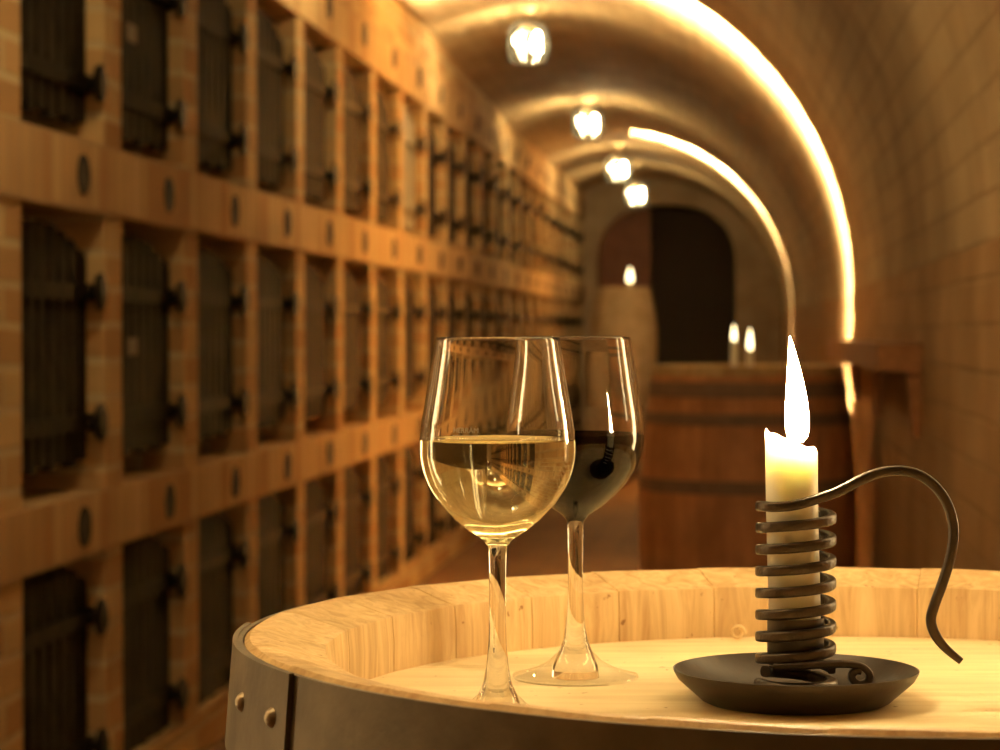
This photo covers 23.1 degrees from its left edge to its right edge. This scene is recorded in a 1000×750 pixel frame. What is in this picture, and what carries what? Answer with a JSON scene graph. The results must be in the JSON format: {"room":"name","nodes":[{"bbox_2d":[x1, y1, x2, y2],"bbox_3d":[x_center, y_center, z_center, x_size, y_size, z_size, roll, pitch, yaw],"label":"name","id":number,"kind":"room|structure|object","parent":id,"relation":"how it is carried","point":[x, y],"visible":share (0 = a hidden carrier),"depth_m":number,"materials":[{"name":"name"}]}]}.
{"room":"wine cellar","nodes":[
{"label":"wine cellar","id":0,"kind":"room"},
{"bbox_2d":[0,0,583,749],"bbox_3d":[-0.847,-0.297,8.871,0.680,2.442,25.500,0,1,6],"label":"wall","id":1,"kind":"structure","parent":0,"point":[99,237],"depth_m":6.83,"materials":[{"name":"wood"}]},
{"bbox_2d":[20,0,107,124],"bbox_3d":[-0.909,-0.785,4.985,0.071,0.514,0.603,0,1,6],"label":"gate","id":2,"kind":"object","parent":1,"relation":"attached to","point":[54,81],"visible":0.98,"depth_m":5.04,"materials":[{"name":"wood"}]},
{"bbox_2d":[21,219,108,475],"bbox_3d":[-0.909,-0.058,4.998,0.071,0.514,0.603,0,1,6],"label":"gate","id":3,"kind":"object","parent":1,"relation":"attached to","point":[55,291],"visible":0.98,"depth_m":5.04,"materials":[{"name":"metal"}]},
{"bbox_2d":[22,565,109,749],"bbox_3d":[-0.909,0.642,5.011,0.071,0.514,0.603,0,1,6],"label":"gate","id":4,"kind":"object","parent":1,"relation":"attached to","point":[56,616],"visible":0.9,"depth_m":5.06,"materials":[{"name":"metal"}]},
{"bbox_2d":[77,154,90,194],"bbox_3d":[-0.864,-0.416,5.077,0.007,0.084,0.084,0,1,6],"label":"number plaque","id":5,"kind":"object","parent":1,"relation":"attached to","point":[83,168],"visible":1,"depth_m":5.07,"materials":[{"name":"metal"}]},
{"bbox_2d":[78,507,91,546],"bbox_3d":[-0.864,0.316,5.090,0.007,0.084,0.084,0,1,6],"label":"number plaque","id":6,"kind":"object","parent":1,"relation":"attached to","point":[85,521],"visible":1,"depth_m":5.08,"materials":[{"name":"metal"}]},
{"bbox_2d":[121,0,186,151],"bbox_3d":[-0.835,-0.798,5.746,0.071,0.514,0.603,0,1,6],"label":"gate","id":7,"kind":"object","parent":1,"relation":"attached to","point":[146,115],"visible":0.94,"depth_m":5.83,"materials":[{"name":"metal"}]},
{"bbox_2d":[122,234,187,456],"bbox_3d":[-0.835,-0.071,5.759,0.071,0.514,0.603,0,1,6],"label":"gate","id":8,"kind":"object","parent":1,"relation":"attached to","point":[147,410],"visible":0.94,"depth_m":5.80,"materials":[{"name":"metal"}]},
{"bbox_2d":[122,535,188,749],"bbox_3d":[-0.835,0.628,5.772,0.071,0.514,0.603,0,1,6],"label":"gate","id":9,"kind":"object","parent":1,"relation":"attached to","point":[148,693],"visible":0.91,"depth_m":5.83,"materials":[{"name":"metal"}]},
{"bbox_2d":[164,177,174,212],"bbox_3d":[-0.789,-0.430,5.838,0.007,0.084,0.084,0,1,6],"label":"number plaque","id":10,"kind":"object","parent":1,"relation":"attached to","point":[169,191],"visible":1,"depth_m":5.83,"materials":[{"name":"metal"}]},
{"bbox_2d":[165,484,175,518],"bbox_3d":[-0.789,0.302,5.851,0.007,0.084,0.084,0,1,6],"label":"number plaque","id":11,"kind":"object","parent":1,"relation":"attached to","point":[170,498],"visible":1,"depth_m":5.84,"materials":[{"name":"metal"}]},
{"bbox_2d":[0,410,422,585],"bbox_3d":[-0.500,0.187,12.363,0.690,0.128,18.500,0,1,6],"label":"trim","id":12,"kind":"structure","parent":1,"relation":"attached to","point":[39,537],"depth_m":5.82,"materials":[{"name":"wood"}]},
{"bbox_2d":[197,0,248,171],"bbox_3d":[-0.760,-0.812,6.508,0.071,0.514,0.603,0,1,6],"label":"gate","id":13,"kind":"object","parent":1,"relation":"attached to","point":[216,37],"visible":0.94,"depth_m":6.59,"materials":[{"name":"metal"}]},
{"bbox_2d":[198,246,249,441],"bbox_3d":[-0.760,-0.085,6.521,0.071,0.514,0.603,0,1,6],"label":"gate","id":14,"kind":"object","parent":1,"relation":"attached to","point":[217,300],"visible":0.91,"depth_m":6.59,"materials":[{"name":"metal"}]},
{"bbox_2d":[198,511,249,705],"bbox_3d":[-0.760,0.615,6.533,0.071,0.514,0.603,0,1,6],"label":"gate","id":15,"kind":"object","parent":1,"relation":"attached to","point":[217,552],"visible":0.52,"depth_m":6.58,"materials":[{"name":"metal"}]},
{"bbox_2d":[231,195,239,225],"bbox_3d":[-0.714,-0.444,6.600,0.007,0.084,0.084,0,1,6],"label":"number plaque","id":16,"kind":"object","parent":1,"relation":"attached to","point":[235,209],"visible":1,"depth_m":6.59,"materials":[{"name":"metal"}]},
{"bbox_2d":[232,466,239,496],"bbox_3d":[-0.714,0.289,6.613,0.007,0.084,0.084,0,1,6],"label":"number plaque","id":17,"kind":"object","parent":1,"relation":"attached to","point":[235,473],"visible":1,"depth_m":6.60,"materials":[{"name":"metal"}]},
{"bbox_2d":[256,6,298,187],"bbox_3d":[-0.685,-0.826,7.269,0.071,0.514,0.603,0,1,6],"label":"gate","id":18,"kind":"object","parent":1,"relation":"attached to","point":[271,67],"visible":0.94,"depth_m":7.35,"materials":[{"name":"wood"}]},
{"bbox_2d":[257,255,298,429],"bbox_3d":[-0.685,-0.099,7.282,0.071,0.514,0.603,0,1,6],"label":"gate","id":19,"kind":"object","parent":1,"relation":"attached to","point":[271,302],"visible":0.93,"depth_m":7.37,"materials":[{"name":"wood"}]},
{"bbox_2d":[257,493,298,619],"bbox_3d":[-0.685,0.601,7.294,0.071,0.514,0.603,0,1,6],"label":"gate","id":20,"kind":"object","parent":1,"relation":"attached to","point":[272,530],"visible":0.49,"depth_m":7.38,"materials":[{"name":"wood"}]},
{"bbox_2d":[284,209,290,236],"bbox_3d":[-0.639,-0.457,7.361,0.007,0.084,0.084,0,1,6],"label":"number plaque","id":21,"kind":"object","parent":1,"relation":"attached to","point":[287,217],"visible":1,"depth_m":7.34,"materials":[{"name":"metal"}]},
{"bbox_2d":[284,452,291,479],"bbox_3d":[-0.639,0.275,7.374,0.007,0.084,0.084,0,1,6],"label":"number plaque","id":22,"kind":"object","parent":1,"relation":"attached to","point":[287,464],"visible":1,"depth_m":7.36,"materials":[{"name":"metal"}]},
{"bbox_2d":[0,115,584,302],"bbox_3d":[-0.500,-0.546,12.350,0.690,0.148,18.500,0,1,6],"label":"trim","id":23,"kind":"structure","parent":1,"relation":"attached to","point":[38,165],"depth_m":6.13,"materials":[{"name":"wood"}]},
{"bbox_2d":[134,527,477,749],"bbox_3d":[-0.428,0.797,13.156,0.680,0.102,16.930,0,1,6],"label":"baseboard","id":24,"kind":"structure","parent":1,"relation":"attached to","point":[207,729],"depth_m":6.51,"materials":[{"name":"wood"}]},
{"bbox_2d":[304,39,338,200],"bbox_3d":[-0.610,-0.839,8.030,0.071,0.514,0.603,0,1,6],"label":"gate","id":25,"kind":"object","parent":1,"relation":"attached to","point":[315,90],"visible":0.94,"depth_m":8.12,"materials":[{"name":"metal"}]},
{"bbox_2d":[304,262,338,419],"bbox_3d":[-0.610,-0.112,8.043,0.071,0.514,0.603,0,1,6],"label":"gate","id":26,"kind":"object","parent":1,"relation":"attached to","point":[316,306],"visible":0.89,"depth_m":8.14,"materials":[{"name":"metal"}]},
{"bbox_2d":[305,478,339,604],"bbox_3d":[-0.610,0.588,8.055,0.071,0.514,0.603,0,1,6],"label":"gate","id":27,"kind":"object","parent":1,"relation":"attached to","point":[316,510],"visible":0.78,"depth_m":8.16,"materials":[{"name":"metal"}]},
{"bbox_2d":[327,221,332,245],"bbox_3d":[-0.565,-0.471,8.122,0.007,0.084,0.084,0,1,6],"label":"number plaque","id":28,"kind":"object","parent":1,"relation":"attached to","point":[329,225],"visible":1,"depth_m":8.11,"materials":[{"name":"metal"}]},
{"bbox_2d":[327,441,332,465],"bbox_3d":[-0.565,0.262,8.135,0.007,0.084,0.084,0,1,6],"label":"number plaque","id":29,"kind":"object","parent":1,"relation":"attached to","point":[330,445],"visible":1,"depth_m":8.12,"materials":[{"name":"metal"}]},
{"bbox_2d":[327,0,332,18],"bbox_3d":[-0.565,-1.222,8.109,0.007,0.084,0.084,0,1,6],"label":"number plaque","id":30,"kind":"object","parent":1,"relation":"attached to","point":[329,2],"visible":1,"depth_m":8.09,"materials":[{"name":"metal"}]},
{"bbox_2d":[343,65,372,211],"bbox_3d":[-0.536,-0.853,8.791,0.071,0.514,0.603,0,1,6],"label":"gate","id":31,"kind":"object","parent":1,"relation":"attached to","point":[352,110],"visible":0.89,"depth_m":8.89,"materials":[{"name":"metal"}]},
{"bbox_2d":[344,268,372,410],"bbox_3d":[-0.536,-0.126,8.804,0.071,0.514,0.603,0,1,6],"label":"gate","id":32,"kind":"object","parent":1,"relation":"attached to","point":[353,308],"visible":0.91,"depth_m":8.92,"materials":[{"name":"metal"}]},
{"bbox_2d":[344,465,372,596],"bbox_3d":[-0.536,0.574,8.817,0.071,0.514,0.603,0,1,6],"label":"gate","id":33,"kind":"object","parent":1,"relation":"attached to","point":[353,497],"visible":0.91,"depth_m":8.93,"materials":[{"name":"metal"}]},
{"bbox_2d":[362,23,367,45],"bbox_3d":[-0.490,-1.236,8.870,0.007,0.084,0.084,0,1,6],"label":"number plaque","id":34,"kind":"object","parent":1,"relation":"attached to","point":[364,28],"visible":1,"depth_m":8.85,"materials":[{"name":"metal"}]},
{"bbox_2d":[362,230,367,252],"bbox_3d":[-0.490,-0.484,8.883,0.007,0.084,0.084,0,1,6],"label":"number plaque","id":35,"kind":"object","parent":1,"relation":"attached to","point":[365,237],"visible":1,"depth_m":8.87,"materials":[{"name":"wood"}]},
{"bbox_2d":[363,432,367,454],"bbox_3d":[-0.490,0.248,8.896,0.007,0.084,0.084,0,1,6],"label":"number plaque","id":36,"kind":"object","parent":1,"relation":"attached to","point":[365,437],"visible":1,"depth_m":8.88,"materials":[{"name":"metal"}]},
{"bbox_2d":[376,86,400,221],"bbox_3d":[-0.461,-0.866,9.552,0.071,0.514,0.603,0,1,6],"label":"gate","id":37,"kind":"object","parent":1,"relation":"attached to","point":[383,128],"visible":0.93,"depth_m":9.67,"materials":[{"name":"metal"}]},
{"bbox_2d":[376,273,400,404],"bbox_3d":[-0.461,-0.139,9.565,0.071,0.514,0.603,0,1,6],"label":"gate","id":38,"kind":"object","parent":1,"relation":"attached to","point":[383,310],"visible":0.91,"depth_m":9.68,"materials":[{"name":"metal"}]},
{"bbox_2d":[376,455,400,581],"bbox_3d":[-0.461,0.561,9.578,0.071,0.514,0.603,0,1,6],"label":"gate","id":39,"kind":"object","parent":1,"relation":"attached to","point":[384,483],"visible":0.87,"depth_m":9.70,"materials":[{"name":"metal"}]},
{"bbox_2d":[392,47,396,68],"bbox_3d":[-0.415,-1.250,9.631,0.007,0.084,0.084,0,1,6],"label":"number plaque","id":40,"kind":"object","parent":1,"relation":"attached to","point":[394,53],"visible":1,"depth_m":9.61,"materials":[{"name":"stone"}]},
{"bbox_2d":[392,238,396,259],"bbox_3d":[-0.415,-0.498,9.644,0.007,0.084,0.084,0,1,6],"label":"number plaque","id":41,"kind":"object","parent":1,"relation":"attached to","point":[394,246],"visible":1,"depth_m":9.62,"materials":[{"name":"metal"}]},
{"bbox_2d":[393,424,396,444],"bbox_3d":[-0.415,0.235,9.658,0.007,0.084,0.084,0,1,6],"label":"number plaque","id":42,"kind":"object","parent":1,"relation":"attached to","point":[394,425],"visible":1,"depth_m":9.64,"materials":[{"name":"metal"}]},
{"bbox_2d":[404,106,424,229],"bbox_3d":[-0.386,-0.880,10.314,0.071,0.514,0.603,0,1,6],"label":"gate","id":43,"kind":"object","parent":1,"relation":"attached to","point":[410,142],"visible":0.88,"depth_m":10.45,"materials":[{"name":"metal"}]},
{"bbox_2d":[404,279,425,399],"bbox_3d":[-0.386,-0.153,10.327,0.071,0.514,0.603,0,1,6],"label":"gate","id":44,"kind":"object","parent":1,"relation":"attached to","point":[410,376],"visible":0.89,"depth_m":10.46,"materials":[{"name":"metal"}]},
{"bbox_2d":[404,446,425,562],"bbox_3d":[-0.386,0.547,10.339,0.071,0.514,0.603,0,1,6],"label":"gate","id":45,"kind":"object","parent":1,"relation":"attached to","point":[410,473],"visible":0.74,"depth_m":10.46,"materials":[{"name":"metal"}]},
{"bbox_2d":[418,68,421,87],"bbox_3d":[-0.341,-1.263,10.392,0.007,0.084,0.084,0,1,6],"label":"number plaque","id":46,"kind":"object","parent":1,"relation":"attached to","point":[419,69],"visible":1,"depth_m":10.38,"materials":[{"name":"stone"}]},
{"bbox_2d":[418,245,421,264],"bbox_3d":[-0.341,-0.511,10.406,0.007,0.084,0.084,0,1,6],"label":"number plaque","id":47,"kind":"object","parent":1,"relation":"attached to","point":[419,247],"visible":1,"depth_m":10.40,"materials":[{"name":"metal"}]},
{"bbox_2d":[418,417,421,436],"bbox_3d":[-0.341,0.221,10.419,0.007,0.084,0.084,0,1,6],"label":"number plaque","id":48,"kind":"object","parent":1,"relation":"attached to","point":[419,419],"visible":0.73,"depth_m":10.39,"materials":[{"name":"metal"}]},
{"bbox_2d":[256,0,584,219],"bbox_3d":[-0.500,-1.298,12.337,0.690,0.200,18.500,0,1,6],"label":"trim","id":49,"kind":"structure","parent":1,"relation":"attached to","point":[344,29],"depth_m":10.18,"materials":[{"name":"wood"}]},
{"bbox_2d":[428,123,446,235],"bbox_3d":[-0.311,-0.893,11.075,0.071,0.514,0.603,0,1,6],"label":"gate","id":50,"kind":"object","parent":1,"relation":"attached to","point":[433,155],"visible":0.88,"depth_m":11.23,"materials":[{"name":"metal"}]},
{"bbox_2d":[428,283,446,380],"bbox_3d":[-0.311,-0.166,11.088,0.071,0.514,0.603,0,1,6],"label":"gate","id":51,"kind":"object","parent":1,"relation":"attached to","point":[433,312],"visible":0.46,"depth_m":11.20,"materials":[{"name":"metal"}]},
{"bbox_2d":[428,487,446,546],"bbox_3d":[-0.311,0.534,11.100,0.071,0.514,0.603,0,1,6],"label":"gate","id":52,"kind":"object","parent":1,"relation":"attached to","point":[433,524],"visible":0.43,"depth_m":11.26,"materials":[{"name":"metal"}]},
{"bbox_2d":[440,251,443,268],"bbox_3d":[-0.266,-0.525,11.167,0.007,0.084,0.084,0,1,6],"label":"number plaque","id":53,"kind":"object","parent":1,"relation":"attached to","point":[441,252],"visible":1,"depth_m":11.14,"materials":[{"name":"metal"}]},
{"bbox_2d":[440,86,443,103],"bbox_3d":[-0.266,-1.277,11.153,0.007,0.084,0.084,0,1,6],"label":"number plaque","id":54,"kind":"object","parent":1,"relation":"attached to","point":[441,87],"visible":1,"depth_m":11.13,"materials":[{"name":"metal"}]},
{"bbox_2d":[448,513,454,532],"bbox_3d":[-0.236,0.520,11.861,0.071,0.514,0.603,0,1,6],"label":"gate","id":55,"kind":"object","parent":1,"relation":"attached to","point":[451,521],"visible":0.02,"depth_m":11.95,"materials":[{"name":"metal"}]},
{"bbox_2d":[448,136,464,241],"bbox_3d":[-0.236,-0.907,11.836,0.071,0.514,0.603,0,1,6],"label":"gate","id":56,"kind":"object","parent":1,"relation":"attached to","point":[452,166],"visible":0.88,"depth_m":11.98,"materials":[{"name":"metal"}]},
{"bbox_2d":[448,286,464,336],"bbox_3d":[-0.236,-0.180,11.849,0.071,0.514,0.603,0,1,6],"label":"gate","id":57,"kind":"object","parent":1,"relation":"attached to","point":[452,314],"visible":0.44,"depth_m":11.98,"materials":[{"name":"metal"}]},
{"bbox_2d":[466,148,480,247],"bbox_3d":[-0.162,-0.920,12.597,0.071,0.514,0.603,0,1,6],"label":"gate","id":58,"kind":"object","parent":1,"relation":"attached to","point":[470,176],"visible":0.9,"depth_m":12.76,"materials":[{"name":"metal"}]},
{"bbox_2d":[466,289,480,336],"bbox_3d":[-0.162,-0.193,12.610,0.071,0.514,0.603,0,1,6],"label":"gate","id":59,"kind":"object","parent":1,"relation":"attached to","point":[470,315],"visible":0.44,"depth_m":12.77,"materials":[{"name":"metal"}]},
{"bbox_2d":[482,159,495,251],"bbox_3d":[-0.087,-0.934,13.358,0.071,0.514,0.603,0,1,6],"label":"gate","id":60,"kind":"object","parent":1,"relation":"attached to","point":[486,185],"visible":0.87,"depth_m":13.52,"materials":[{"name":"metal"}]},
{"bbox_2d":[482,292,495,336],"bbox_3d":[-0.087,-0.207,13.371,0.071,0.514,0.603,0,1,6],"label":"gate","id":61,"kind":"object","parent":1,"relation":"attached to","point":[486,316],"visible":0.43,"depth_m":13.54,"materials":[{"name":"metal"}]},
{"bbox_2d":[497,171,508,256],"bbox_3d":[-0.012,-0.947,14.120,0.071,0.514,0.603,0,1,6],"label":"gate","id":62,"kind":"object","parent":1,"relation":"attached to","point":[500,193],"visible":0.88,"depth_m":14.31,"materials":[{"name":"metal"}]},
{"bbox_2d":[497,295,508,336],"bbox_3d":[-0.012,-0.221,14.133,0.071,0.514,0.603,0,1,6],"label":"gate","id":63,"kind":"object","parent":1,"relation":"attached to","point":[499,316],"visible":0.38,"depth_m":14.33,"materials":[{"name":"metal"}]},
{"bbox_2d":[509,178,519,259],"bbox_3d":[0.063,-0.961,14.881,0.071,0.514,0.603,0,1,6],"label":"gate","id":64,"kind":"object","parent":1,"relation":"attached to","point":[512,200],"visible":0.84,"depth_m":15.05,"materials":[{"name":"metal"}]},
{"bbox_2d":[509,297,519,336],"bbox_3d":[0.063,-0.234,14.894,0.071,0.514,0.603,0,1,6],"label":"gate","id":65,"kind":"object","parent":1,"relation":"attached to","point":[511,317],"visible":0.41,"depth_m":15.05,"materials":[{"name":"metal"}]},
{"bbox_2d":[521,189,530,263],"bbox_3d":[0.137,-0.975,15.642,0.071,0.514,0.603,0,1,6],"label":"gate","id":66,"kind":"object","parent":1,"relation":"attached to","point":[523,206],"visible":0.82,"depth_m":15.87,"materials":[{"name":"metal"}]},
{"bbox_2d":[521,301,530,335],"bbox_3d":[0.137,-0.248,15.655,0.071,0.514,0.603,0,1,6],"label":"gate","id":67,"kind":"object","parent":1,"relation":"attached to","point":[523,318],"visible":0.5,"depth_m":15.88,"materials":[{"name":"metal"}]},
{"bbox_2d":[531,195,539,266],"bbox_3d":[0.212,-0.988,16.403,0.071,0.514,0.603,0,1,6],"label":"gate","id":68,"kind":"object","parent":1,"relation":"attached to","point":[533,212],"visible":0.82,"depth_m":16.63,"materials":[{"name":"metal"}]},
{"bbox_2d":[531,303,539,335],"bbox_3d":[0.212,-0.261,16.416,0.071,0.514,0.603,0,1,6],"label":"gate","id":69,"kind":"object","parent":1,"relation":"attached to","point":[533,318],"visible":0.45,"depth_m":16.64,"materials":[{"name":"metal"}]},
{"bbox_2d":[540,307,548,335],"bbox_3d":[0.287,-0.275,17.177,0.071,0.514,0.603,0,1,6],"label":"gate","id":70,"kind":"object","parent":1,"relation":"attached to","point":[543,319],"visible":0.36,"depth_m":17.41,"materials":[{"name":"metal"}]},
{"bbox_2d":[541,205,548,267],"bbox_3d":[0.287,-1.002,17.165,0.071,0.514,0.603,0,1,6],"label":"gate","id":71,"kind":"object","parent":1,"relation":"attached to","point":[543,217],"visible":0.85,"depth_m":17.40,"materials":[{"name":"metal"}]},
{"bbox_2d":[549,207,556,271],"bbox_3d":[0.362,-1.015,17.926,0.071,0.514,0.603,0,1,6],"label":"gate","id":72,"kind":"object","parent":1,"relation":"attached to","point":[551,222],"visible":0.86,"depth_m":18.15,"materials":[{"name":"metal"}]},
{"bbox_2d":[549,306,556,335],"bbox_3d":[0.362,-0.288,17.939,0.071,0.514,0.603,0,1,6],"label":"gate","id":73,"kind":"object","parent":1,"relation":"attached to","point":[554,319],"visible":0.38,"depth_m":18.15,"materials":[{"name":"metal"}]},
{"bbox_2d":[557,215,563,272],"bbox_3d":[0.436,-1.029,18.687,0.071,0.514,0.603,0,1,6],"label":"gate","id":74,"kind":"object","parent":1,"relation":"attached to","point":[559,226],"visible":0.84,"depth_m":18.92,"materials":[{"name":"metal"}]},
{"bbox_2d":[557,309,563,335],"bbox_3d":[0.436,-0.302,18.700,0.071,0.514,0.603,0,1,6],"label":"gate","id":75,"kind":"object","parent":1,"relation":"attached to","point":[559,320],"visible":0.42,"depth_m":18.93,"materials":[{"name":"metal"}]},
{"bbox_2d":[564,219,570,275],"bbox_3d":[0.511,-1.042,19.448,0.071,0.514,0.603,0,1,6],"label":"gate","id":76,"kind":"object","parent":1,"relation":"attached to","point":[566,265],"visible":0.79,"depth_m":19.68,"materials":[{"name":"metal"}]},
{"bbox_2d":[564,310,570,335],"bbox_3d":[0.511,-0.315,19.461,0.071,0.514,0.603,0,1,6],"label":"gate","id":77,"kind":"object","parent":1,"relation":"attached to","point":[569,319],"visible":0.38,"depth_m":19.69,"materials":[{"name":"metal"}]},
{"bbox_2d":[571,225,576,277],"bbox_3d":[0.586,-1.056,20.209,0.071,0.514,0.603,0,1,6],"label":"gate","id":78,"kind":"object","parent":1,"relation":"attached to","point":[572,233],"visible":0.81,"depth_m":20.46,"materials":[{"name":"metal"}]},
{"bbox_2d":[571,312,576,335],"bbox_3d":[0.586,-0.329,20.222,0.071,0.514,0.603,0,1,6],"label":"gate","id":79,"kind":"object","parent":1,"relation":"attached to","point":[572,320],"visible":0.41,"depth_m":20.47,"materials":[{"name":"metal"}]},
{"bbox_2d":[577,228,582,279],"bbox_3d":[0.661,-1.069,20.971,0.071,0.514,0.603,0,1,6],"label":"gate","id":80,"kind":"object","parent":1,"relation":"attached to","point":[578,237],"visible":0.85,"depth_m":21.22,"materials":[{"name":"metal"}]},
{"bbox_2d":[577,312,582,335],"bbox_3d":[0.661,-0.342,20.984,0.071,0.514,0.603,0,1,6],"label":"gate","id":81,"kind":"object","parent":1,"relation":"attached to","point":[581,320],"visible":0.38,"depth_m":21.23,"materials":[{"name":"metal"}]},
{"bbox_2d":[208,470,640,749],"bbox_3d":[0.617,0.929,11.413,3.400,0.100,31.200,0,1,6],"label":"floor","id":82,"kind":"structure","parent":0,"point":[611,532],"depth_m":12.19,"materials":[{"name":"tile"}]},
{"bbox_2d":[225,567,999,749],"bbox_3d":[0.172,0.588,1.099,0.610,0.950,0.610,1,1,34],"label":"wine barrel","id":83,"kind":"object","parent":82,"relation":"on","point":[404,668],"visible":0.9,"depth_m":1.16,"materials":[{"name":"brown wood"}]},
{"bbox_2d":[419,337,575,704],"bbox_3d":[-0.001,0.066,1.039,0.066,0.165,0.066,0,1,11],"label":"wine glass","id":84,"kind":"object","parent":83,"relation":"on","point":[497,452],"visible":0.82,"depth_m":1.01,"materials":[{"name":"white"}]},
{"bbox_2d":[512,336,644,679],"bbox_3d":[0.036,0.064,1.177,0.066,0.165,0.066,1,1,34],"label":"wine glass","id":85,"kind":"object","parent":83,"relation":"on","point":[600,371],"visible":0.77,"depth_m":1.16,"materials":[{"name":"clear glass"}]},
{"bbox_2d":[673,465,962,715],"bbox_3d":[0.133,0.094,1.102,0.110,0.108,0.110,-1,1,-32],"label":"candle holder","id":86,"kind":"object","parent":83,"relation":"on","point":[800,672],"visible":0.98,"depth_m":1.08,"materials":[{"name":"metal"}]},
{"bbox_2d":[765,338,820,619],"bbox_3d":[0.132,0.055,1.101,0.026,0.146,0.024,0,1,0],"label":"candle","id":87,"kind":"object","parent":86,"relation":"in","point":[791,467],"visible":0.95,"depth_m":1.09,"materials":[{"name":"white wax"}]},
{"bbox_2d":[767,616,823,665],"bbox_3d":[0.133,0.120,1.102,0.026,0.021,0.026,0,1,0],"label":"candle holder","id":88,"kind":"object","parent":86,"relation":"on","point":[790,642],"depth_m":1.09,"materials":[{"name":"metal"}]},
{"bbox_2d":[591,286,656,405],"bbox_3d":[0.979,-0.228,19.299,0.524,0.934,0.524,0,1,7],"label":"wine barrel","id":89,"kind":"object","parent":82,"relation":"on","point":[618,311],"visible":0.62,"depth_m":19.09,"materials":[{"name":"brown wood"}]},
{"bbox_2d":[627,268,632,286],"bbox_3d":[1.023,-0.754,19.240,0.110,0.190,0.110,0,1,6],"label":"candle","id":90,"kind":"object","parent":89,"relation":"on","point":[629,276],"visible":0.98,"depth_m":19.22,"materials":[{"name":"wax"}]},
{"bbox_2d":[636,406,646,469],"bbox_3d":[0.979,0.489,19.312,0.480,0.500,0.480,0,1,6],"label":"plinth","id":91,"kind":"object","parent":82,"relation":"on","point":[644,408],"visible":0.02,"depth_m":19.05,"materials":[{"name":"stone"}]},
{"bbox_2d":[639,364,856,569],"bbox_3d":[0.744,0.461,7.339,0.650,0.982,0.650,-1,1,-32],"label":"wine barrel","id":92,"kind":"object","parent":82,"relation":"on","point":[702,477],"visible":0.5,"depth_m":7.08,"materials":[{"name":"brown wood"}]},
{"bbox_2d":[731,326,736,365],"bbox_3d":[0.710,-0.070,7.420,0.050,0.169,0.050,0,1,6],"label":"candle","id":93,"kind":"object","parent":92,"relation":"on","point":[733,343],"visible":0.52,"depth_m":7.41,"materials":[{"name":"wax"}]},
{"bbox_2d":[747,329,752,365],"bbox_3d":[0.742,-0.062,7.250,0.050,0.159,0.050,0,1,6],"label":"candle","id":94,"kind":"object","parent":92,"relation":"on","point":[750,345],"visible":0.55,"depth_m":7.24,"materials":[{"name":"wax"}]},
{"bbox_2d":[583,177,780,363],"bbox_3d":[1.369,-0.652,21.612,2.800,2.700,0.300,0,1,6],"label":"wall","id":95,"kind":"structure","parent":0,"point":[757,295],"depth_m":21.40,"materials":[{"name":"paint"}]},
{"bbox_2d":[598,207,650,287],"bbox_3d":[1.062,-0.449,21.826,0.563,2.265,0.060,0,1,6],"label":"door","id":96,"kind":"structure","parent":95,"relation":"in","point":[626,244],"depth_m":21.78,"materials":[{"name":"brown wood"}]},
{"bbox_2d":[651,206,734,364],"bbox_3d":[1.425,-0.867,22.431,2.850,3.100,1.350,0,1,6],"label":"doorway","id":97,"kind":"structure","parent":0,"point":[693,256],"depth_m":22.92,"materials":[{"name":"brown"}]},
{"bbox_2d":[396,0,999,314],"bbox_3d":[0.342,-1.055,8.741,2.350,1.510,25.500,0,1,6],"label":"ceiling","id":98,"kind":"structure","parent":0,"point":[901,98],"depth_m":10.10,"materials":[{"name":"brick"}]},
{"bbox_2d":[508,7,547,64],"bbox_3d":[0.123,-1.503,10.815,0.180,0.246,0.180,0,1,6],"label":"ceiling lamp","id":99,"kind":"object","parent":98,"relation":"hanging from","point":[540,41],"visible":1,"depth_m":10.78,"materials":[{"name":"glass"}]},
{"bbox_2d":[572,98,602,139],"bbox_3d":[0.509,-1.490,14.194,0.180,0.234,0.180,0,1,6],"label":"ceiling lamp","id":100,"kind":"object","parent":98,"relation":"hanging from","point":[597,121],"visible":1,"depth_m":14.16,"materials":[{"name":"white glass"}]},
{"bbox_2d":[606,144,630,181],"bbox_3d":[0.854,-1.534,17.677,0.180,0.272,0.180,0,1,6],"label":"ceiling lamp","id":101,"kind":"object","parent":98,"relation":"hanging from","point":[625,169],"visible":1,"depth_m":17.64,"materials":[{"name":"white glass"}]},
{"bbox_2d":[625,162,646,206],"bbox_3d":[1.089,-1.528,19.563,0.180,0.352,0.180,0,1,6],"label":"ceiling lamp","id":102,"kind":"object","parent":98,"relation":"hanging from","point":[642,195],"visible":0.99,"depth_m":19.53,"materials":[{"name":"white glass"}]},
{"bbox_2d":[629,129,791,296],"bbox_3d":[1.393,-0.426,16.066,1.082,2.406,0.159,0,1,6],"label":"light","id":103,"kind":"object","parent":98,"relation":"attached to","point":[629,129],"visible":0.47,"depth_m":16.05,"materials":[{"name":"white"}]},
{"bbox_2d":[691,0,853,444],"bbox_3d":[0.417,-0.330,8.797,1.722,2.472,0.199,0,1,6],"label":"light","id":104,"kind":"object","parent":98,"relation":"attached to","point":[700,3],"visible":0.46,"depth_m":8.72,"materials":[{"name":"glowing light emitter"}]},
{"bbox_2d":[781,239,999,570],"bbox_3d":[1.351,0.315,8.666,0.262,1.226,25.501,0,1,5],"label":"wall","id":105,"kind":"structure","parent":0,"point":[950,305],"depth_m":5.18,"materials":[{"name":"brick"}]},
{"bbox_2d":[826,339,922,437],"bbox_3d":[1.033,0.007,6.949,0.099,0.209,3.170,0,1,6],"label":"wall shelf","id":106,"kind":"object","parent":105,"relation":"attached to","point":[877,356],"visible":1,"depth_m":5.40,"materials":[{"name":"brown wood"}]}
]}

